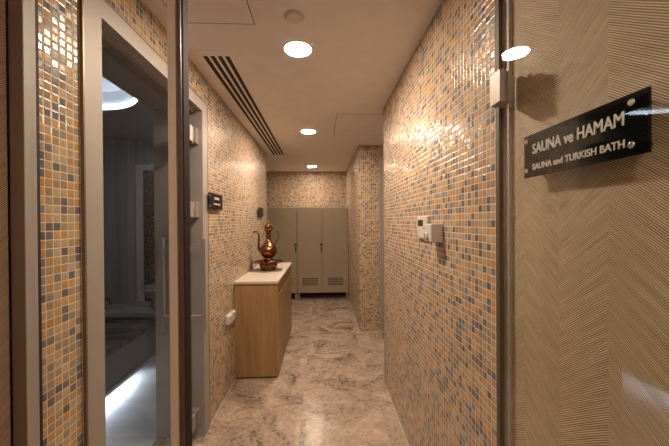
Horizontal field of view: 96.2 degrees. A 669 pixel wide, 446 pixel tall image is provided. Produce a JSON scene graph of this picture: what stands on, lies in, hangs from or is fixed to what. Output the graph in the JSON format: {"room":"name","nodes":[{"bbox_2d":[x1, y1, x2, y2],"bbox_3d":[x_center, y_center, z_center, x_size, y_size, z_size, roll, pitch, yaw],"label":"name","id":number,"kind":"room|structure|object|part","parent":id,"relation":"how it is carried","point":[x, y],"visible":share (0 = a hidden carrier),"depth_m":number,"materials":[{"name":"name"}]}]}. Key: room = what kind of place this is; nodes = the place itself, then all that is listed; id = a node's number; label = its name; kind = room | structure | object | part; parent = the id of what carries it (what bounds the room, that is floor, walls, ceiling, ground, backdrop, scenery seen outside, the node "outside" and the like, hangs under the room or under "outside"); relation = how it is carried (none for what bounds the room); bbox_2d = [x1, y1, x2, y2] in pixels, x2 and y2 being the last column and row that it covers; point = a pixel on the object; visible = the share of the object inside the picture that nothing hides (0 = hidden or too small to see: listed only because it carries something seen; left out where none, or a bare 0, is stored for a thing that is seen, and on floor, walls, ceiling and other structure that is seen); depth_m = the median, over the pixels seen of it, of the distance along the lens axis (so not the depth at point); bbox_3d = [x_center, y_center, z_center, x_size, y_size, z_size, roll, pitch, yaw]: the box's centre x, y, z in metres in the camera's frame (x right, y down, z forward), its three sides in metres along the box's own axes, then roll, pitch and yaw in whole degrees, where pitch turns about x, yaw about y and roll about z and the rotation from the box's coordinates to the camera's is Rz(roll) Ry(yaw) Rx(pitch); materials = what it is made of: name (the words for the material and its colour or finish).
{"room":"spa corridor","nodes":[
{"label":"spa corridor","id":0,"kind":"room"},
{"bbox_2d":[103,138,153,301],"bbox_3d":[-2.797,0.223,3.683,3.330,2.470,0.200,0,0,-3],"label":"wall","id":1,"kind":"structure","parent":0,"point":[121,156],"depth_m":3.59,"materials":[{"name":"grey wood"}]},
{"bbox_2d":[136,165,154,301],"bbox_3d":[-2.028,0.119,3.598,0.660,1.630,0.034,0,0,-3],"label":"wall niche","id":2,"kind":"object","parent":1,"relation":"attached to","point":[145,227],"visible":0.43,"depth_m":3.59,"materials":[{"name":"multicoloured tile"}]},
{"bbox_3d":[-2.028,0.154,3.608,0.500,1.560,0.014,0,0,-2],"label":"mosaic panel","id":3,"kind":"part","parent":2,"relation":"part of","materials":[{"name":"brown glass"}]},
{"bbox_2d":[0,0,265,445],"bbox_3d":[-1.023,0.224,1.333,0.310,2.470,6.150,0,0,-3],"label":"wall","id":4,"kind":"structure","parent":0,"point":[236,161],"depth_m":0.97,"materials":[{"name":"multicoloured tile"}]},
{"bbox_2d":[79,0,209,445],"bbox_3d":[-0.998,0.310,1.569,0.389,2.296,1.116,0,0,-3],"label":"door frame","id":5,"kind":"structure","parent":4,"relation":"in","point":[111,49],"depth_m":1.53,"materials":[{"name":"metal"}]},
{"bbox_3d":[-1.092,0.399,1.900,0.030,0.605,0.018,0,0,-2],"label":"pull handle","id":6,"kind":"part","parent":5,"relation":"part of","materials":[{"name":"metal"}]},
{"bbox_3d":[-0.833,0.398,1.911,0.030,0.605,0.018,0,0,-2],"label":"pull handle","id":7,"kind":"part","parent":5,"relation":"part of","materials":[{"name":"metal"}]},
{"bbox_2d":[207,192,222,209],"bbox_3d":[-0.894,-0.160,2.240,0.030,0.113,0.285,0,0,-3],"label":"wall sign","id":8,"kind":"object","parent":4,"relation":"attached to","point":[215,200],"visible":1,"depth_m":2.22,"materials":[{"name":"black plastic"}]},
{"bbox_2d":[226,313,232,324],"bbox_3d":[-0.900,0.822,2.567,0.035,0.076,0.096,0,0,-3],"label":"outlet","id":9,"kind":"object","parent":4,"relation":"attached to","point":[229,318],"visible":1,"depth_m":2.53,"materials":[{"name":"white plastic"}]},
{"bbox_2d":[230,309,235,319],"bbox_3d":[-0.905,0.822,2.682,0.035,0.076,0.096,0,0,-3],"label":"outlet","id":10,"kind":"object","parent":4,"relation":"attached to","point":[233,311],"visible":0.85,"depth_m":2.66,"materials":[{"name":"white plastic"}]},
{"bbox_2d":[257,207,263,216],"bbox_3d":[-0.966,-0.141,3.911,0.030,0.117,0.300,0,0,-3],"label":"wall sign","id":11,"kind":"object","parent":4,"relation":"attached to","point":[260,210],"visible":1,"depth_m":3.86,"materials":[{"name":"black plastic"}]},
{"bbox_2d":[266,172,266,223],"bbox_3d":[-1.001,0.208,4.418,0.012,2.470,0.012,0,0,-3],"label":"trim","id":12,"kind":"structure","parent":4,"relation":"attached to","point":[266,172],"depth_m":4.41,"materials":[{"name":"metal"}]},
{"bbox_2d":[105,293,408,445],"bbox_3d":[-1.091,1.505,2.287,6.600,0.100,8.050,0,0,-3],"label":"floor","id":13,"kind":"structure","parent":0,"point":[329,388],"depth_m":2.47,"materials":[{"name":"brown stone"}]},
{"bbox_2d":[105,319,155,397],"bbox_3d":[-2.718,1.248,1.759,1.906,0.440,2.740,0,0,-3],"label":"platform","id":14,"kind":"object","parent":13,"relation":"on","point":[130,345],"visible":0.14,"depth_m":2.72,"materials":[{"name":"white stone"}]},
{"bbox_2d":[105,302,155,357],"bbox_3d":[-2.792,1.205,3.361,3.040,0.510,0.448,0,0,-3],"label":"bench","id":15,"kind":"object","parent":13,"relation":"on","point":[116,310],"visible":0.02,"depth_m":3.23,"materials":[{"name":"grey stone"}]},
{"bbox_2d":[104,297,110,308],"bbox_3d":[-2.512,0.882,3.298,0.098,0.133,0.050,0,0,-3],"label":"tap","id":16,"kind":"object","parent":15,"relation":"on","point":[107,298],"visible":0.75,"depth_m":3.29,"materials":[{"name":"black metal"}]},
{"bbox_3d":[-2.793,0.975,3.360,3.040,0.050,0.448,0,0,-2],"label":"seat","id":17,"kind":"part","parent":15,"relation":"part of","materials":[{"name":"stone"}]},
{"bbox_2d":[140,284,154,308],"bbox_3d":[-1.974,0.825,3.371,0.350,0.235,0.350,0,0,-3],"label":"basin","id":18,"kind":"object","parent":15,"relation":"on","point":[148,290],"visible":0.33,"depth_m":3.26,"materials":[{"name":"stone"}]},
{"bbox_2d":[234,262,291,377],"bbox_3d":[-0.749,0.992,3.418,0.407,0.910,1.285,0,0,-3],"label":"base cabinet","id":19,"kind":"object","parent":13,"relation":"on","point":[263,324],"visible":0.89,"depth_m":2.79,"materials":[{"name":"brown wood"}]},
{"bbox_2d":[250,259,283,270],"bbox_3d":[-0.752,0.480,3.423,0.351,0.113,0.351,0,0,31],"label":"basin","id":20,"kind":"object","parent":19,"relation":"on","point":[271,265],"visible":0.91,"depth_m":3.35,"materials":[{"name":"brown metal"}]},
{"bbox_2d":[253,221,278,260],"bbox_3d":[-0.773,0.197,3.432,0.249,0.450,0.200,0,0,29],"label":"copper ewer","id":21,"kind":"object","parent":20,"relation":"on","point":[268,250],"visible":1,"depth_m":3.38,"materials":[{"name":"brown metal"}]},
{"bbox_3d":[-0.869,0.214,3.411,0.109,0.253,0.035,0,0,-2],"label":"spout","id":22,"kind":"part","parent":21,"relation":"part of","materials":[{"name":"orange metal"}]},
{"bbox_3d":[-0.755,0.038,3.421,0.088,0.052,0.088,0,0,-2],"label":"lid","id":23,"kind":"part","parent":21,"relation":"part of","materials":[{"name":"orange metal"}]},
{"bbox_3d":[-0.752,0.492,3.423,0.206,0.088,0.206,0,0,-2],"label":"bowl","id":24,"kind":"part","parent":20,"relation":"part of","materials":[{"name":"orange metal"}]},
{"bbox_3d":[-0.549,1.055,3.022,0.024,0.745,0.399,0,0,-2],"label":"door","id":25,"kind":"part","parent":19,"relation":"part of","materials":[{"name":"brown wood"}]},
{"bbox_3d":[-0.567,1.053,3.423,0.024,0.745,0.399,0,0,-2],"label":"door","id":26,"kind":"part","parent":19,"relation":"part of","materials":[{"name":"brown wood"}]},
{"bbox_3d":[-0.584,1.051,3.825,0.024,0.745,0.400,0,0,-2],"label":"door","id":27,"kind":"part","parent":19,"relation":"part of","materials":[{"name":"brown wood"}]},
{"bbox_2d":[267,208,297,299],"bbox_3d":[-1.182,0.576,5.785,0.950,1.722,0.484,0,0,-3],"label":"locker","id":28,"kind":"object","parent":13,"relation":"on","point":[284,220],"visible":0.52,"depth_m":5.57,"materials":[{"name":"beige metal"}]},
{"bbox_3d":[-1.411,0.513,5.555,0.467,1.590,0.018,0,0,-2],"label":"door","id":29,"kind":"part","parent":28,"relation":"part of","materials":[{"name":"green paint"}]},
{"bbox_2d":[297,207,347,299],"bbox_3d":[-0.228,0.570,5.827,0.950,1.722,0.484,0,0,-3],"label":"locker","id":30,"kind":"object","parent":13,"relation":"on","point":[322,233],"visible":1,"depth_m":5.60,"materials":[{"name":"beige metal"}]},
{"bbox_3d":[-0.457,0.507,5.597,0.467,1.590,0.018,0,0,-2],"label":"door","id":31,"kind":"part","parent":30,"relation":"part of","materials":[{"name":"green paint"}]},
{"bbox_3d":[0.019,0.503,5.618,0.467,1.590,0.018,0,0,-2],"label":"door","id":32,"kind":"part","parent":30,"relation":"part of","materials":[{"name":"green paint"}]},
{"bbox_2d":[102,0,441,171],"bbox_3d":[-1.107,-1.095,2.273,6.600,0.160,8.050,0,0,-3],"label":"ceiling","id":33,"kind":"structure","parent":0,"point":[362,49],"depth_m":1.98,"materials":[{"name":"paint"}]},
{"bbox_2d":[102,98,136,108],"bbox_3d":[-2.071,-1.028,2.107,1.156,0.030,1.156,0,0,-3],"label":"recessed light","id":34,"kind":"object","parent":33,"relation":"in","point":[131,102],"visible":0.19,"depth_m":2.64,"materials":[{"name":"white"}]},
{"bbox_2d":[162,0,254,24],"bbox_3d":[-0.587,-1.012,1.258,0.386,0.001,0.535,0,0,-3],"label":"access hatch","id":35,"kind":"object","parent":33,"relation":"attached to","point":[199,11],"visible":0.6,"depth_m":1.44,"materials":[{"name":"paint"}]},
{"bbox_2d":[193,50,285,155],"bbox_3d":[-0.785,-1.020,3.164,0.210,0.002,2.800,0,0,-3],"label":"ceiling vent","id":36,"kind":"object","parent":33,"relation":"in","point":[221,65],"visible":1,"depth_m":2.33,"materials":[{"name":"metal"}]},
{"bbox_2d":[284,10,303,23],"bbox_3d":[-0.198,-1.012,1.478,0.100,0.007,0.100,0,0,-3],"label":"ceiling speaker","id":37,"kind":"object","parent":33,"relation":"attached to","point":[292,16],"visible":1,"depth_m":1.47,"materials":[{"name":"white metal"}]},
{"bbox_2d":[283,40,312,57],"bbox_3d":[-0.213,-1.015,1.752,0.176,0.006,0.176,0,0,-3],"label":"recessed light","id":38,"kind":"object","parent":33,"relation":"in","point":[293,48],"visible":1,"depth_m":1.74,"materials":[{"name":"white metal"}]},
{"bbox_2d":[300,129,315,133],"bbox_3d":[-0.293,-1.022,3.355,0.176,0.006,0.176,0,0,-3],"label":"recessed light","id":39,"kind":"object","parent":33,"relation":"in","point":[304,131],"visible":1,"depth_m":3.35,"materials":[{"name":"white metal"}]},
{"bbox_2d":[334,114,382,134],"bbox_3d":[0.300,-1.028,3.166,0.590,0.001,0.690,0,0,-3],"label":"access hatch","id":40,"kind":"object","parent":33,"relation":"attached to","point":[345,124],"visible":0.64,"depth_m":3.13,"materials":[{"name":"paint"}]},
{"bbox_2d":[267,172,345,293],"bbox_3d":[-0.967,0.199,6.125,2.400,2.470,0.120,0,0,-3],"label":"wall","id":41,"kind":"structure","parent":0,"point":[284,189],"depth_m":6.08,"materials":[{"name":"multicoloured tile"}]},
{"bbox_2d":[346,147,359,329],"bbox_3d":[0.338,0.196,5.123,0.120,2.470,2.235,0,0,-3],"label":"wall","id":42,"kind":"structure","parent":0,"point":[352,172],"depth_m":4.66,"materials":[{"name":"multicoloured tile"}]},
{"bbox_2d":[358,145,382,330],"bbox_3d":[1.226,0.196,4.036,1.800,2.470,0.015,0,0,-3],"label":"wall","id":43,"kind":"structure","parent":0,"point":[369,155],"depth_m":4.00,"materials":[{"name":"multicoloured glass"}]},
{"bbox_2d":[379,160,383,330],"bbox_3d":[1.056,0.297,4.004,0.905,2.270,0.065,0,0,-3],"label":"trim","id":44,"kind":"structure","parent":43,"relation":"in","point":[380,161],"depth_m":3.99,"materials":[{"name":"metal"}]},
{"bbox_2d":[384,0,668,445],"bbox_3d":[0.610,0.218,0.503,0.140,2.470,4.350,0,0,-3],"label":"wall","id":45,"kind":"structure","parent":0,"point":[590,243],"depth_m":0.83,"materials":[{"name":"tile"}]},
{"bbox_2d":[8,0,191,445],"bbox_3d":[-0.150,0.222,0.850,1.398,2.470,0.069,0,0,-3],"label":"door frame","id":46,"kind":"structure","parent":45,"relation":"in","point":[22,14],"depth_m":0.80,"materials":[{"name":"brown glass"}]},
{"bbox_3d":[-0.827,0.386,0.805,0.034,2.150,0.036,0,0,-2],"label":"post","id":47,"kind":"part","parent":46,"relation":"part of","materials":[{"name":"brown metal"}]},
{"bbox_3d":[-0.809,0.386,0.804,0.002,2.150,0.033,0,0,-2],"label":"post","id":48,"kind":"part","parent":46,"relation":"part of","materials":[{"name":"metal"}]},
{"bbox_3d":[-0.431,0.383,0.830,0.021,2.150,0.052,0,0,-2],"label":"post","id":49,"kind":"part","parent":46,"relation":"part of","materials":[{"name":"metal"}]},
{"bbox_2d":[383,107,384,383],"bbox_3d":[0.448,0.208,2.678,0.015,2.470,0.010,0,0,-3],"label":"trim","id":50,"kind":"structure","parent":45,"relation":"attached to","point":[383,107],"depth_m":2.67,"materials":[{"name":"metal"}]},
{"bbox_2d":[385,385,408,444],"bbox_3d":[0.489,1.446,1.825,0.003,0.003,1.710,0,0,-3],"label":"baseboard","id":51,"kind":"structure","parent":45,"relation":"attached to","point":[385,385],"depth_m":2.21,"materials":[{"name":"silver stone"}]},
{"bbox_2d":[417,216,429,237],"bbox_3d":[0.480,0.024,1.623,0.019,0.120,0.160,0,0,-3],"label":"thermostat","id":52,"kind":"object","parent":45,"relation":"attached to","point":[421,220],"visible":0.71,"depth_m":1.63,"materials":[{"name":"white plastic"}]},
{"bbox_2d":[423,224,442,241],"bbox_3d":[0.461,0.047,1.429,0.074,0.086,0.095,0,0,-3],"label":"switch box","id":53,"kind":"object","parent":45,"relation":"attached to","point":[432,232],"visible":1,"depth_m":1.38,"materials":[{"name":"white plastic"}]},
{"bbox_2d":[495,0,504,445],"bbox_3d":[0.533,0.217,0.956,0.024,2.470,0.018,0,0,-3],"label":"trim","id":54,"kind":"structure","parent":45,"relation":"attached to","point":[498,3],"depth_m":0.95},
{"bbox_2d":[490,69,514,107],"bbox_3d":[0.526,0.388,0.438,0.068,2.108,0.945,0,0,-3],"label":"door hinge","id":55,"kind":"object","parent":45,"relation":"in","point":[502,83],"depth_m":0.86,"materials":[{"name":"silver metal"}]},
{"bbox_2d":[503,0,512,445],"bbox_3d":[0.542,0.377,0.935,0.010,2.150,0.027,0,0,-3],"label":"trim","id":56,"kind":"structure","parent":45,"relation":"attached to","point":[507,4],"depth_m":0.93,"materials":[{"name":"metal"}]},
{"bbox_2d":[524,86,653,178],"bbox_3d":[0.535,-0.175,0.659,0.039,0.111,0.310,0,0,-3],"label":"wall sign","id":57,"kind":"object","parent":45,"relation":"attached to","point":[619,128],"visible":1,"depth_m":0.60,"materials":[{"name":"black plastic"}]}
]}

